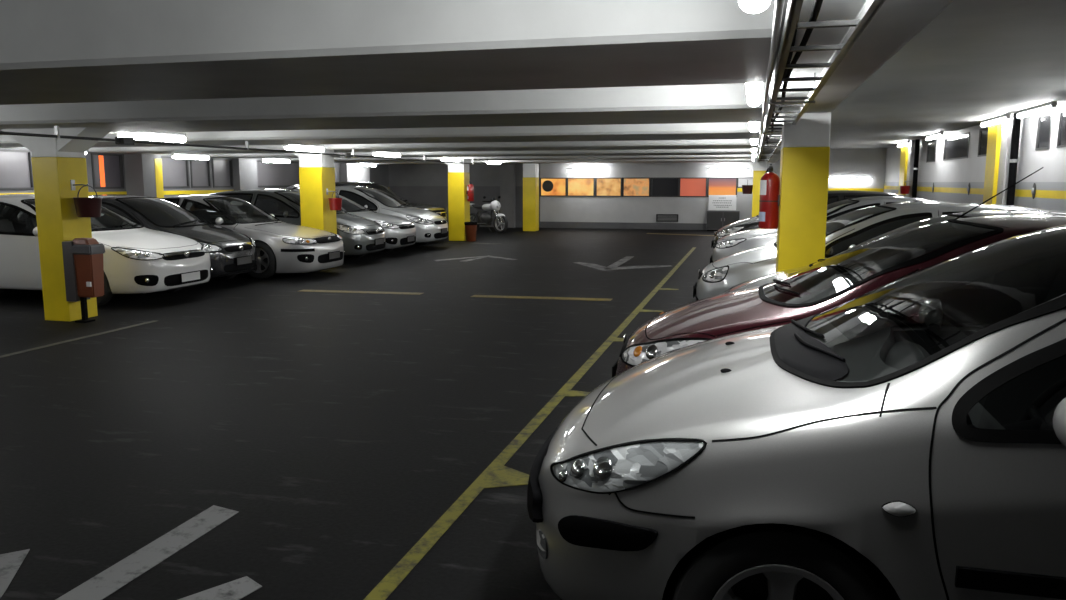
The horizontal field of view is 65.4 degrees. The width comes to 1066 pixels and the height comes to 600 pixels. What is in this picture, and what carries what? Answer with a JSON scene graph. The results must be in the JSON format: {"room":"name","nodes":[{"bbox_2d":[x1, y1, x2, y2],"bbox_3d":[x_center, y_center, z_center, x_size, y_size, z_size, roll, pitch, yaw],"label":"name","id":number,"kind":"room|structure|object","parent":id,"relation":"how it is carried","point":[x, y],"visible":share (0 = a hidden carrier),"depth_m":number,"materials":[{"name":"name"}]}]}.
{"room":"parking garage","nodes":[
{"label":"parking garage","id":0,"kind":"room"},
{"bbox_2d":[0,148,388,218],"bbox_3d":[-10.206,-1.526,12.685,0.250,2.650,37.500,2,8,15],"label":"wall","id":1,"kind":"structure","parent":0,"point":[379,174],"depth_m":19.80,"materials":[{"name":"grey paint"}]},
{"bbox_2d":[0,149,33,189],"bbox_3d":[-9.528,-2.325,14.793,0.100,0.720,1.400,2,8,15],"label":"window","id":2,"kind":"structure","parent":1,"relation":"in","point":[16,173],"depth_m":15.14,"materials":[{"name":"grey glass"}]},
{"bbox_2d":[91,153,123,188],"bbox_3d":[-8.872,-2.676,17.259,0.100,0.720,0.850,2,8,15],"label":"window","id":3,"kind":"structure","parent":1,"relation":"in","point":[107,169],"depth_m":17.28,"materials":[{"name":"grey glass"}]},
{"bbox_2d":[124,153,163,197],"bbox_3d":[-8.419,-2.161,18.044,0.456,2.400,0.605,2,8,15],"label":"pier","id":4,"kind":"object","parent":1,"relation":"attached to","point":[143,172],"visible":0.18,"depth_m":17.73,"materials":[{"name":"grey paint"}]},
{"bbox_2d":[161,156,189,187],"bbox_3d":[-8.381,-2.938,19.101,0.100,0.720,1.300,2,8,15],"label":"window","id":5,"kind":"structure","parent":1,"relation":"in","point":[175,172],"depth_m":19.31,"materials":[{"name":"grey glass"}]},
{"bbox_2d":[0,187,388,194],"bbox_3d":[-9.442,-1.891,15.041,0.012,0.090,32.500,2,8,15],"label":"stripe","id":6,"kind":"structure","parent":1,"relation":"attached to","point":[188,191],"depth_m":19.22,"materials":[{"name":"yellow paint"}]},
{"bbox_2d":[190,158,211,187],"bbox_3d":[-8.101,-3.087,20.154,0.100,0.720,0.740,2,8,15],"label":"window","id":7,"kind":"structure","parent":1,"relation":"in","point":[200,170],"depth_m":20.19,"materials":[{"name":"grey glass"}]},
{"bbox_2d":[212,158,232,187],"bbox_3d":[-7.879,-3.206,20.987,0.100,0.720,0.800,2,8,15],"label":"window","id":8,"kind":"structure","parent":1,"relation":"in","point":[222,170],"depth_m":21.02,"materials":[{"name":"grey glass"}]},
{"bbox_2d":[232,158,257,189],"bbox_3d":[-7.541,-2.824,21.819,0.200,2.650,0.800,2,8,15],"label":"pier","id":9,"kind":"object","parent":1,"relation":"attached to","point":[244,170],"depth_m":21.56,"materials":[{"name":"grey paint"}]},
{"bbox_2d":[257,160,299,186],"bbox_3d":[-7.234,-3.550,23.409,0.100,0.720,2.500,2,8,15],"label":"window","id":10,"kind":"structure","parent":1,"relation":"in","point":[269,174],"depth_m":23.45,"materials":[{"name":"grey glass"}]},
{"bbox_2d":[340,163,369,182],"bbox_3d":[-5.928,-3.670,27.771,0.255,2.650,1.650,2,8,15],"label":"window","id":11,"kind":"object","parent":1,"relation":"attached to","point":[349,172],"visible":0.14,"depth_m":27.33,"materials":[{"name":"glass"}]},
{"bbox_2d":[0,226,715,599],"bbox_3d":[-1.828,0.174,10.853,17.600,0.200,37.800,2,8,15],"label":"floor","id":12,"kind":"structure","parent":0,"point":[339,429],"depth_m":5.92,"materials":[{"name":"black asphalt"}]},
{"bbox_2d":[1,127,111,320],"bbox_3d":[-5.476,-0.874,9.701,1.190,2.200,0.428,2,8,15],"label":"pillar","id":13,"kind":"structure","parent":12,"relation":"on","point":[56,162],"depth_m":9.51,"materials":[{"name":"paint"}]},
{"bbox_2d":[62,238,104,322],"bbox_3d":[-5.148,-0.232,9.569,0.390,0.965,0.238,2,8,15],"label":"litter bin","id":14,"kind":"object","parent":13,"relation":"attached to","point":[82,257],"visible":1,"depth_m":9.48,"materials":[{"name":"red plastic"}]},
{"bbox_2d":[69,244,104,254],"bbox_3d":[-5.106,-0.584,9.508,0.304,0.110,0.238,2,8,15],"label":"hood","id":15,"kind":"object","parent":14,"relation":"attached to","point":[74,249],"depth_m":9.42,"materials":[{"name":"grey plastic"}]},
{"bbox_2d":[70,180,101,216],"bbox_3d":[-5.125,-1.169,9.552,0.304,0.425,0.326,-6,10,-36],"label":"bucket","id":16,"kind":"object","parent":13,"relation":"hanging from","point":[84,206],"visible":1,"depth_m":9.46,"materials":[{"name":"red plastic"}]},
{"bbox_2d":[0,320,156,357],"bbox_3d":[-5.290,0.724,6.264,0.080,0.003,7.100,2,8,15],"label":"lane line","id":17,"kind":"object","parent":12,"relation":"on","point":[122,328],"visible":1,"depth_m":8.50,"materials":[{"name":"paint"}]},
{"bbox_2d":[0,194,212,305],"bbox_3d":[-6.806,-0.770,11.689,4.565,1.432,1.754,2,8,15],"label":"car","id":18,"kind":"object","parent":12,"relation":"on","point":[137,259],"visible":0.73,"depth_m":10.86,"materials":[{"name":"white paint"}]},
{"bbox_2d":[163,249,204,259],"bbox_3d":[-4.674,-0.608,11.144,0.088,0.102,0.872,2,8,15],"label":"grille","id":19,"kind":"object","parent":18,"relation":"attached to","point":[168,254],"depth_m":11.10,"materials":[{"name":"black metal"}]},
{"bbox_2d":[164,270,207,285],"bbox_3d":[-4.640,-0.300,11.179,0.064,0.157,0.913,2,8,15],"label":"grille","id":20,"kind":"object","parent":18,"relation":"attached to","point":[179,277],"depth_m":11.08,"materials":[{"name":"black plastic"}]},
{"bbox_2d":[0,505,261,599],"bbox_3d":[-1.776,1.158,3.208,1.588,0.003,1.267,-6,10,-37],"label":"arrow marking","id":21,"kind":"object","parent":12,"relation":"on","point":[126,570],"depth_m":3.47,"materials":[{"name":"white paint"}]},
{"bbox_2d":[18,194,256,279],"bbox_3d":[-6.366,-0.982,13.286,3.946,1.402,1.607,2,8,15],"label":"car","id":22,"kind":"object","parent":12,"relation":"on","point":[232,253],"visible":0.45,"depth_m":12.69,"materials":[{"name":"black paint"}]},
{"bbox_2d":[224,244,251,251],"bbox_3d":[-4.531,-0.803,12.823,0.070,0.087,0.710,2,8,15],"label":"grille","id":23,"kind":"object","parent":22,"relation":"attached to","point":[227,247],"depth_m":12.77,"materials":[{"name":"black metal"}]},
{"bbox_2d":[224,260,255,271],"bbox_3d":[-4.506,-0.524,12.856,0.067,0.134,0.851,2,8,15],"label":"grille","id":24,"kind":"object","parent":22,"relation":"attached to","point":[232,265],"depth_m":12.75,"materials":[{"name":"black plastic"}]},
{"bbox_2d":[161,194,344,278],"bbox_3d":[-5.660,-1.186,14.793,4.665,1.382,1.732,2,8,15],"label":"car","id":25,"kind":"object","parent":12,"relation":"on","point":[282,247],"visible":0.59,"depth_m":13.89,"materials":[{"name":"silver metal"}]},
{"bbox_2d":[313,236,339,243],"bbox_3d":[-3.525,-1.037,14.245,0.143,0.099,0.859,2,8,15],"label":"grille","id":26,"kind":"object","parent":25,"relation":"attached to","point":[316,239],"depth_m":14.16,"materials":[{"name":"black metal"}]},
{"bbox_2d":[318,251,342,262],"bbox_3d":[-3.452,-0.735,14.269,0.058,0.153,0.899,2,8,15],"label":"grille","id":27,"kind":"object","parent":25,"relation":"attached to","point":[323,256],"depth_m":14.14,"materials":[{"name":"black plastic"}]},
{"bbox_2d":[189,189,385,257],"bbox_3d":[-5.128,-1.561,17.146,4.238,1.462,1.702,2,8,15],"label":"car","id":28,"kind":"object","parent":12,"relation":"on","point":[361,236],"visible":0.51,"depth_m":16.43,"materials":[{"name":"grey paint"}]},
{"bbox_2d":[366,242,385,250],"bbox_3d":[-3.127,-1.081,16.682,0.070,0.139,0.914,2,8,15],"label":"grille","id":29,"kind":"object","parent":28,"relation":"attached to","point":[370,246],"depth_m":16.55,"materials":[{"name":"black plastic"}]},
{"bbox_2d":[289,149,336,233],"bbox_3d":[-4.162,-1.726,15.696,0.704,2.200,0.508,2,8,15],"label":"pillar","id":30,"kind":"structure","parent":12,"relation":"on","point":[316,172],"depth_m":15.40,"materials":[{"name":"paint"}]},
{"bbox_2d":[326,188,341,209],"bbox_3d":[-3.701,-1.878,15.468,0.302,0.405,0.262,2,8,15],"label":"bucket","id":31,"kind":"object","parent":30,"relation":"hanging from","point":[334,203],"visible":1,"depth_m":15.38,"materials":[{"name":"red plastic"}]},
{"bbox_2d":[294,189,415,254],"bbox_3d":[-4.892,-1.779,18.786,4.571,1.432,1.702,2,8,15],"label":"car","id":32,"kind":"object","parent":12,"relation":"on","point":[400,232],"visible":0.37,"depth_m":18.05,"materials":[{"name":"silver metal"}]},
{"bbox_2d":[300,290,422,294],"bbox_3d":[-2.533,-0.116,12.169,1.906,0.003,0.200,2,8,11],"label":"floor marking line","id":33,"kind":"object","parent":12,"relation":"on","point":[336,291],"visible":1,"depth_m":12.11,"materials":[{"name":"paint"}]},
{"bbox_2d":[286,182,446,219],"bbox_3d":[-4.587,-2.391,22.452,4.545,1.612,1.775,2,8,15],"label":"car","id":34,"kind":"object","parent":12,"relation":"on","point":[437,209],"visible":0.16,"depth_m":22.03,"materials":[{"name":"black paint"}]},
{"bbox_2d":[335,186,447,249],"bbox_3d":[-4.252,-2.069,20.559,4.364,1.508,1.776,2,8,15],"label":"car","id":35,"kind":"object","parent":12,"relation":"on","point":[430,226],"visible":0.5,"depth_m":19.75,"materials":[{"name":"silver metal"}]},
{"bbox_2d":[444,160,469,240],"bbox_3d":[-2.148,-2.747,22.874,0.704,2.200,0.458,2,8,15],"label":"pillar","id":36,"kind":"structure","parent":12,"relation":"on","point":[458,173],"depth_m":22.64,"materials":[{"name":"paint"}]},
{"bbox_2d":[464,222,476,240],"bbox_3d":[-1.694,-1.866,22.644,0.360,0.520,0.360,2,8,15],"label":"litter bin","id":37,"kind":"object","parent":12,"relation":"on","point":[470,227],"visible":1,"depth_m":22.52,"materials":[{"name":"orange plastic"}]},
{"bbox_2d":[470,196,507,232],"bbox_3d":[-1.488,-2.741,26.529,1.881,1.149,0.759,7,11,42],"label":"motorcycle","id":38,"kind":"object","parent":12,"relation":"on","point":[486,218],"visible":0.91,"depth_m":26.32,"materials":[{"name":"grey metal"}]},
{"bbox_2d":[484,465,528,487],"bbox_3d":[-0.088,0.972,4.517,0.260,0.003,0.360,2,8,15],"label":"stub","id":39,"kind":"object","parent":12,"relation":"on","point":[506,476],"visible":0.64,"depth_m":4.51,"materials":[{"name":"yellow paint"}]},
{"bbox_2d":[364,247,695,599],"bbox_3d":[1.412,0.077,10.812,0.080,0.003,20.200,2,8,15],"label":"lane line","id":40,"kind":"object","parent":12,"relation":"on","point":[387,585],"visible":1,"depth_m":4.47,"materials":[{"name":"yellow paint"}]},
{"bbox_2d":[523,163,538,230],"bbox_3d":[-0.069,-3.383,27.349,0.428,2.200,0.458,2,8,15],"label":"pillar","id":41,"kind":"structure","parent":12,"relation":"on","point":[530,170],"depth_m":27.15,"materials":[{"name":"paint"}]},
{"bbox_2d":[471,295,611,300],"bbox_3d":[0.110,-0.031,11.571,1.984,0.003,0.220,2,8,12],"label":"line marking","id":42,"kind":"object","parent":12,"relation":"on","point":[489,296],"visible":1,"depth_m":11.59,"materials":[{"name":"paint"}]},
{"bbox_2d":[574,256,670,270],"bbox_3d":[1.717,-0.746,16.603,1.758,0.003,2.539,-3,8,-18],"label":"arrow marking","id":43,"kind":"object","parent":12,"relation":"on","point":[614,266],"depth_m":15.84,"materials":[{"name":"white paint"}]},
{"bbox_2d":[707,210,739,230],"bbox_3d":[6.284,-2.617,27.430,1.040,0.660,0.465,2,8,15],"label":"base cabinet","id":44,"kind":"object","parent":12,"relation":"on","point":[716,220],"visible":0.81,"depth_m":27.25,"materials":[{"name":"paint"}]},
{"bbox_2d":[752,158,766,216],"bbox_3d":[5.705,-2.474,20.953,0.328,2.200,0.508,2,8,15],"label":"pillar","id":45,"kind":"structure","parent":12,"relation":"on","point":[760,168],"depth_m":20.66,"materials":[{"name":"paint"}]},
{"bbox_2d":[527,224,1065,599],"bbox_3d":[2.106,0.342,2.837,4.250,1.721,1.979,2,8,11],"label":"car","id":46,"kind":"object","parent":12,"relation":"on","point":[841,452],"visible":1,"depth_m":2.38,"materials":[{"name":"silver metal"}]},
{"bbox_2d":[537,529,547,558],"bbox_3d":[0.029,0.827,2.816,0.020,0.088,0.098,-3,9,-18],"label":"fog lamp","id":47,"kind":"object","parent":46,"relation":"attached to","point":[542,536],"depth_m":2.79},
{"bbox_2d":[571,460,584,478],"bbox_3d":[0.143,0.536,2.627,0.032,0.057,0.060,-6,10,-38],"label":"bulb","id":48,"kind":"object","parent":46,"relation":"on","point":[577,466],"depth_m":2.62,"materials":[{"name":"silver metal"}]},
{"bbox_2d":[593,457,612,480],"bbox_3d":[0.215,0.520,2.558,0.074,0.068,0.038,7,11,40],"label":"bulb","id":49,"kind":"object","parent":46,"relation":"on","point":[602,466],"depth_m":2.55,"materials":[{"name":"silver metal"}]},
{"bbox_2d":[919,298,941,326],"bbox_3d":[1.800,0.064,3.776,0.080,0.150,0.194,2,8,15],"label":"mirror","id":50,"kind":"object","parent":46,"relation":"attached to","point":[930,311],"depth_m":3.71,"materials":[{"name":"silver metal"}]},
{"bbox_2d":[1053,397,1065,446],"bbox_3d":[1.344,0.308,2.062,0.080,0.150,0.194,2,8,15],"label":"mirror","id":51,"kind":"object","parent":46,"relation":"attached to","point":[1059,416],"depth_m":2.06,"materials":[{"name":"silver metal"}]},
{"bbox_2d":[776,113,830,271],"bbox_3d":[2.485,-0.592,7.715,0.398,2.200,0.608,2,8,15],"label":"pillar","id":52,"kind":"structure","parent":12,"relation":"on","point":[805,149],"depth_m":7.37,"materials":[{"name":"paint"}]},
{"bbox_2d":[759,164,779,228],"bbox_3d":[2.204,-0.962,7.713,0.195,0.594,0.185,7,11,41],"label":"fire extinguisher","id":53,"kind":"object","parent":52,"relation":"attached to","point":[769,200],"visible":1,"depth_m":7.66,"materials":[{"name":"red metal"}]},
{"bbox_2d":[711,190,908,247],"bbox_3d":[5.430,-1.334,15.600,4.030,1.447,1.717,2,8,15],"label":"car","id":54,"kind":"object","parent":12,"relation":"on","point":[834,195],"visible":0.16,"depth_m":15.16,"materials":[{"name":"black paint"}]},
{"bbox_2d":[710,196,927,262],"bbox_3d":[5.024,-0.898,12.741,4.481,1.389,1.732,2,8,15],"label":"car","id":55,"kind":"object","parent":12,"relation":"on","point":[740,241],"visible":0.12,"depth_m":12.39,"materials":[{"name":"silver metal"}]},
{"bbox_2d":[612,167,1065,377],"bbox_3d":[2.586,0.094,4.725,4.238,1.681,1.754,2,8,15],"label":"car","id":56,"kind":"object","parent":12,"relation":"on","point":[796,296],"visible":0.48,"depth_m":4.89,"materials":[{"name":"red paint"}]},
{"bbox_2d":[619,334,631,356],"bbox_3d":[0.612,0.261,5.274,0.072,0.088,0.790,2,8,15],"label":"grille","id":57,"kind":"object","parent":56,"relation":"attached to","point":[626,341],"depth_m":5.01,"materials":[{"name":"black metal"}]},
{"bbox_2d":[645,345,657,358],"bbox_3d":[0.648,0.284,4.537,0.041,0.077,0.084,-8,11,-43],"label":"bulb","id":58,"kind":"object","parent":56,"relation":"on","point":[651,351],"depth_m":4.53,"materials":[{"name":"silver metal"}]},
{"bbox_2d":[905,303,920,322],"bbox_3d":[1.873,0.080,4.089,0.075,0.136,0.176,2,8,15],"label":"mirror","id":59,"kind":"object","parent":56,"relation":"attached to","point":[912,312],"depth_m":4.04,"materials":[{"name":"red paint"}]},
{"bbox_2d":[693,202,1043,300],"bbox_3d":[3.830,-0.341,8.803,4.155,1.394,1.717,2,8,15],"label":"car","id":60,"kind":"object","parent":12,"relation":"on","point":[846,231],"visible":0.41,"depth_m":8.36,"materials":[{"name":"silver metal"}]},
{"bbox_2d":[722,210,1065,293],"bbox_3d":[3.373,0.006,6.362,4.030,1.394,1.688,2,8,15],"label":"car","id":61,"kind":"object","parent":12,"relation":"on","point":[1044,271],"visible":0.2,"depth_m":5.87,"materials":[{"name":"paint"}]},
{"bbox_2d":[388,148,886,227],"bbox_3d":[2.944,-3.784,28.573,17.000,2.650,0.260,2,8,15],"label":"wall","id":62,"kind":"structure","parent":0,"point":[869,162],"depth_m":28.52,"materials":[{"name":"paint"}]},
{"bbox_2d":[500,163,515,227],"bbox_3d":[-0.891,-3.890,29.318,0.500,2.650,0.240,2,8,15],"label":"pilaster","id":63,"kind":"object","parent":62,"relation":"attached to","point":[507,170],"visible":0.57,"depth_m":29.22,"materials":[{"name":"grey paint"}]},
{"bbox_2d":[540,178,566,195],"bbox_3d":[0.716,-3.953,29.049,0.970,0.650,0.100,2,8,15],"label":"window","id":64,"kind":"structure","parent":62,"relation":"in","point":[548,186],"depth_m":29.03,"materials":[{"name":"orange glass"}]},
{"bbox_2d":[567,178,594,196],"bbox_3d":[1.664,-3.918,28.801,0.990,0.650,0.100,2,8,15],"label":"window","id":65,"kind":"structure","parent":62,"relation":"in","point":[576,187],"depth_m":28.79,"materials":[{"name":"orange glass"}]},
{"bbox_2d":[595,178,621,196],"bbox_3d":[2.607,-3.883,28.555,0.920,0.650,0.100,2,8,15],"label":"window","id":66,"kind":"structure","parent":62,"relation":"in","point":[604,187],"depth_m":28.55,"materials":[{"name":"orange glass"}]},
{"bbox_2d":[540,221,706,229],"bbox_3d":[5.690,-2.460,27.890,11.250,0.220,0.030,2,8,15],"label":"baseboard","id":67,"kind":"structure","parent":62,"relation":"attached to","point":[594,225],"depth_m":28.54,"materials":[{"name":"paint"}]},
{"bbox_2d":[622,178,650,196],"bbox_3d":[3.530,-3.849,28.314,0.950,0.650,0.100,2,8,15],"label":"window","id":68,"kind":"structure","parent":62,"relation":"in","point":[631,187],"depth_m":28.30,"materials":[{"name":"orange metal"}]},
{"bbox_2d":[651,177,678,196],"bbox_3d":[4.468,-3.814,28.069,0.950,0.650,0.100,2,8,15],"label":"window","id":69,"kind":"structure","parent":62,"relation":"in","point":[660,187],"depth_m":28.06,"materials":[{"name":"black glass"}]},
{"bbox_2d":[679,177,707,196],"bbox_3d":[5.367,-3.780,27.835,0.930,0.650,0.100,2,8,15],"label":"window","id":70,"kind":"structure","parent":62,"relation":"in","point":[688,186],"depth_m":27.82,"materials":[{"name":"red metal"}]},
{"bbox_2d":[707,177,737,196],"bbox_3d":[6.296,-3.746,27.592,0.970,0.650,0.100,2,8,15],"label":"window","id":71,"kind":"structure","parent":62,"relation":"in","point":[716,185],"depth_m":27.57,"materials":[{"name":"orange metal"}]},
{"bbox_2d":[708,195,736,209],"bbox_3d":[6.295,-3.235,27.582,0.900,0.500,0.099,2,8,15],"label":"notice board","id":72,"kind":"object","parent":62,"relation":"attached to","point":[716,202],"visible":1,"depth_m":27.53,"materials":[{"name":"white paper"}]},
{"bbox_2d":[737,188,883,191],"bbox_3d":[8.922,-3.559,26.882,4.530,0.120,0.012,2,8,15],"label":"stripe","id":73,"kind":"structure","parent":62,"relation":"attached to","point":[738,189],"depth_m":26.50,"materials":[{"name":"yellow paint"}]},
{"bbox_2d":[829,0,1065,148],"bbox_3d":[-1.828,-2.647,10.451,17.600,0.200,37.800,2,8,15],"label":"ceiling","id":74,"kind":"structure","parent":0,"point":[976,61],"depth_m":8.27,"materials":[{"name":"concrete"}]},
{"bbox_2d":[117,132,185,142],"bbox_3d":[-4.953,-2.336,10.806,0.105,0.517,1.224,2,8,15],"label":"ceiling light","id":75,"kind":"object","parent":74,"relation":"hanging from","point":[164,136],"visible":0.63,"depth_m":10.89,"materials":[{"name":"grey plastic"}]},
{"bbox_2d":[172,154,208,159],"bbox_3d":[-7.713,-3.445,18.695,0.105,0.542,1.224,2,8,15],"label":"ceiling light","id":76,"kind":"object","parent":74,"relation":"hanging from","point":[175,156],"visible":0.66,"depth_m":18.69,"materials":[{"name":"grey plastic"}]},
{"bbox_2d":[284,145,323,151],"bbox_3d":[-3.979,-2.856,14.463,0.105,0.517,1.224,2,8,15],"label":"ceiling light","id":77,"kind":"object","parent":74,"relation":"hanging from","point":[312,148],"visible":0.58,"depth_m":14.47,"materials":[{"name":"grey plastic"}]},
{"bbox_2d":[0,122,762,147],"bbox_3d":[-3.320,-2.611,12.504,13.080,0.450,1.720,2,8,15],"label":"ceiling beam","id":78,"kind":"structure","parent":74,"relation":"attached to","point":[732,130],"depth_m":11.40,"materials":[{"name":"paint"}]},
{"bbox_2d":[0,83,766,134],"bbox_3d":[-4.202,-2.140,9.192,13.080,0.450,1.720,2,8,15],"label":"ceiling beam","id":79,"kind":"structure","parent":74,"relation":"attached to","point":[705,103],"depth_m":7.80,"materials":[{"name":"paint"}]},
{"bbox_2d":[0,0,778,104],"bbox_3d":[-5.084,-1.669,5.880,13.080,0.450,1.720,2,8,15],"label":"ceiling beam","id":80,"kind":"structure","parent":74,"relation":"attached to","point":[52,51],"depth_m":4.14,"materials":[{"name":"paint"}]},
{"bbox_2d":[87,139,760,153],"bbox_3d":[-2.438,-3.082,15.817,13.080,0.450,1.720,2,8,15],"label":"ceiling beam","id":81,"kind":"structure","parent":74,"relation":"attached to","point":[719,143],"depth_m":14.91,"materials":[{"name":"paint"}]},
{"bbox_2d":[0,126,498,165],"bbox_3d":[-3.369,-2.735,15.550,0.120,0.159,18.400,2,8,15],"label":"conduit","id":82,"kind":"object","parent":81,"relation":"attached to","point":[118,140],"visible":1,"depth_m":10.84,"materials":[{"name":"grey metal"}]},
{"bbox_2d":[209,148,757,158],"bbox_3d":[-1.556,-3.553,19.129,13.080,0.450,1.720,2,8,15],"label":"ceiling beam","id":83,"kind":"structure","parent":74,"relation":"attached to","point":[654,151],"depth_m":18.29,"materials":[{"name":"paint"}]},
{"bbox_2d":[276,155,756,161],"bbox_3d":[-0.674,-4.024,22.442,13.080,0.450,1.720,2,8,15],"label":"ceiling beam","id":84,"kind":"structure","parent":74,"relation":"attached to","point":[639,157],"depth_m":21.41,"materials":[{"name":"paint"}]},
{"bbox_2d":[336,159,753,163],"bbox_3d":[0.208,-4.495,25.754,13.080,0.450,1.720,2,8,15],"label":"ceiling beam","id":85,"kind":"structure","parent":74,"relation":"attached to","point":[646,160],"depth_m":24.90,"materials":[{"name":"paint"}]},
{"bbox_2d":[746,83,762,106],"bbox_3d":[1.536,-1.632,5.731,0.105,0.482,1.224,2,8,15],"label":"ceiling light","id":86,"kind":"object","parent":74,"relation":"hanging from","point":[753,90],"visible":0.53,"depth_m":5.46,"materials":[{"name":"grey plastic"}]},
{"bbox_2d":[739,0,769,12],"bbox_3d":[0.605,-1.135,2.237,0.105,0.482,1.224,2,8,15],"label":"ceiling light","id":87,"kind":"object","parent":74,"relation":"hanging from","point":[749,6],"visible":1,"depth_m":2.73,"materials":[{"name":"grey"}]},
{"bbox_2d":[760,0,865,150],"bbox_3d":[3.345,-2.510,11.548,0.300,0.380,32.500,2,8,15],"label":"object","id":88,"kind":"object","parent":74,"relation":"attached to","point":[831,10],"depth_m":3.92,"materials":[{"name":"paint"}]},
{"bbox_2d":[758,0,885,162],"bbox_3d":[3.797,-2.607,13.347,0.280,0.434,25.800,2,8,15],"label":"cable tray","id":89,"kind":"object","parent":88,"relation":"hanging from","point":[791,23],"visible":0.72,"depth_m":3.67,"materials":[{"name":"grey metal"}]},
{"bbox_2d":[756,0,784,160],"bbox_3d":[3.596,-2.410,13.219,0.030,0.027,25.200,2,8,15],"label":"cable","id":90,"kind":"object","parent":89,"relation":"attached to","point":[779,4],"visible":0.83,"depth_m":3.33,"materials":[{"name":"white plastic"}]},
{"bbox_2d":[764,0,822,150],"bbox_3d":[3.698,-2.421,13.191,0.048,0.031,25.200,2,8,15],"label":"cable","id":91,"kind":"object","parent":89,"relation":"on","point":[817,5],"visible":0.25,"depth_m":3.13,"materials":[{"name":"black plastic"}]},
{"bbox_2d":[768,0,953,162],"bbox_3d":[3.611,-2.466,11.484,0.250,0.450,32.500,2,8,15],"label":"ceiling beam","id":92,"kind":"structure","parent":74,"relation":"attached to","point":[896,22],"depth_m":3.67,"materials":[{"name":"paint"}]},
{"bbox_2d":[981,114,1010,126],"bbox_3d":[7.568,-2.937,13.601,0.075,0.113,1.524,2,8,15],"label":"ceiling light","id":93,"kind":"object","parent":74,"relation":"hanging from","point":[1003,118],"visible":1,"depth_m":13.44,"materials":[{"name":"grey plastic"}]},
{"bbox_2d":[981,118,1009,126],"bbox_3d":[7.568,-2.911,13.605,0.075,0.060,1.460,2,8,15],"label":"diffuser","id":94,"kind":"object","parent":93,"relation":"attached to","point":[991,121],"depth_m":13.62,"materials":[{"name":"white plastic"}]},
{"bbox_2d":[1017,101,1056,117],"bbox_3d":[7.045,-2.658,11.639,0.075,0.113,1.524,2,8,15],"label":"ceiling light","id":95,"kind":"object","parent":74,"relation":"hanging from","point":[1050,106],"visible":1,"depth_m":11.47,"materials":[{"name":"grey plastic"}]},
{"bbox_2d":[1017,106,1055,117],"bbox_3d":[7.045,-2.632,11.643,0.075,0.060,1.460,2,8,15],"label":"diffuser","id":96,"kind":"object","parent":95,"relation":"attached to","point":[1034,110],"depth_m":11.61,"materials":[{"name":"white plastic"}]},
{"bbox_2d":[885,103,1065,181],"bbox_3d":[6.474,-0.907,8.332,0.250,2.650,37.500,2,8,15],"label":"wall","id":97,"kind":"structure","parent":0,"point":[1053,160],"depth_m":15.24,"materials":[{"name":"paint"}]},
{"bbox_2d":[898,140,914,196],"bbox_3d":[9.833,-2.830,21.861,0.220,2.650,1.160,2,8,15],"label":"pilaster","id":98,"kind":"object","parent":97,"relation":"attached to","point":[907,152],"visible":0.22,"depth_m":21.52,"materials":[{"name":"yellow paint"}]},
{"bbox_2d":[912,139,919,197],"bbox_3d":[9.593,-2.691,20.879,0.132,2.650,0.129,2,8,15],"label":"drain pipe","id":99,"kind":"object","parent":97,"relation":"attached to","point":[917,141],"visible":0.56,"depth_m":20.75,"materials":[{"name":"black plastic"}]},
{"bbox_2d":[926,140,936,162],"bbox_3d":[9.373,-3.485,19.467,0.070,0.500,1.000,2,8,15],"label":"window","id":100,"kind":"structure","parent":97,"relation":"in","point":[931,145],"depth_m":19.52,"materials":[{"name":"grey glass"}]},
{"bbox_2d":[943,132,969,160],"bbox_3d":[8.748,-3.151,17.122,0.070,0.500,2.200,2,8,15],"label":"window","id":101,"kind":"structure","parent":97,"relation":"in","point":[956,146],"depth_m":17.09,"materials":[{"name":"grey glass"}]},
{"bbox_2d":[884,189,1065,210],"bbox_3d":[6.985,-1.116,10.777,0.012,0.375,32.500,2,8,15],"label":"stripe","id":102,"kind":"structure","parent":97,"relation":"attached to","point":[1040,203],"depth_m":15.14,"materials":[{"name":"grey paint"}]},
{"bbox_2d":[884,182,1065,190],"bbox_3d":[6.985,-1.467,10.727,0.012,0.115,32.500,2,8,15],"label":"stripe","id":103,"kind":"structure","parent":97,"relation":"attached to","point":[1057,186],"depth_m":15.04,"materials":[{"name":"grey paint"}]},
{"bbox_2d":[884,186,1065,198],"bbox_3d":[6.985,-1.356,10.743,0.012,0.110,32.500,2,8,15],"label":"stripe","id":104,"kind":"structure","parent":97,"relation":"attached to","point":[1053,194],"depth_m":14.96,"materials":[{"name":"yellow paint"}]},
{"bbox_2d":[977,128,987,156],"bbox_3d":[8.117,-2.814,14.752,0.070,0.500,1.250,2,8,15],"label":"window","id":105,"kind":"structure","parent":97,"relation":"in","point":[983,133],"depth_m":15.12,"materials":[{"name":"grey glass"}]},
{"bbox_2d":[983,114,1012,204],"bbox_3d":[7.650,-1.664,13.661,0.220,2.650,0.930,2,8,15],"label":"pilaster","id":106,"kind":"object","parent":97,"relation":"attached to","point":[1000,134],"visible":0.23,"depth_m":13.47,"materials":[{"name":"yellow paint"}]},
{"bbox_2d":[1006,113,1020,204],"bbox_3d":[7.508,-1.577,13.048,0.132,2.650,0.129,2,8,15],"label":"drain pipe","id":107,"kind":"object","parent":97,"relation":"attached to","point":[1013,160],"visible":0.48,"depth_m":12.92,"materials":[{"name":"black plastic"}]},
{"bbox_2d":[1035,113,1052,149],"bbox_3d":[7.359,-2.409,11.904,0.070,0.500,0.600,2,8,15],"label":"window","id":108,"kind":"structure","parent":97,"relation":"in","point":[1044,124],"depth_m":11.94,"materials":[{"name":"grey glass"}]},
{"bbox_2d":[1056,109,1065,147],"bbox_3d":[6.900,-2.164,10.181,0.070,0.500,2.400,2,8,15],"label":"window","id":109,"kind":"structure","parent":97,"relation":"in","point":[1061,137],"depth_m":11.24,"materials":[{"name":"grey glass"}]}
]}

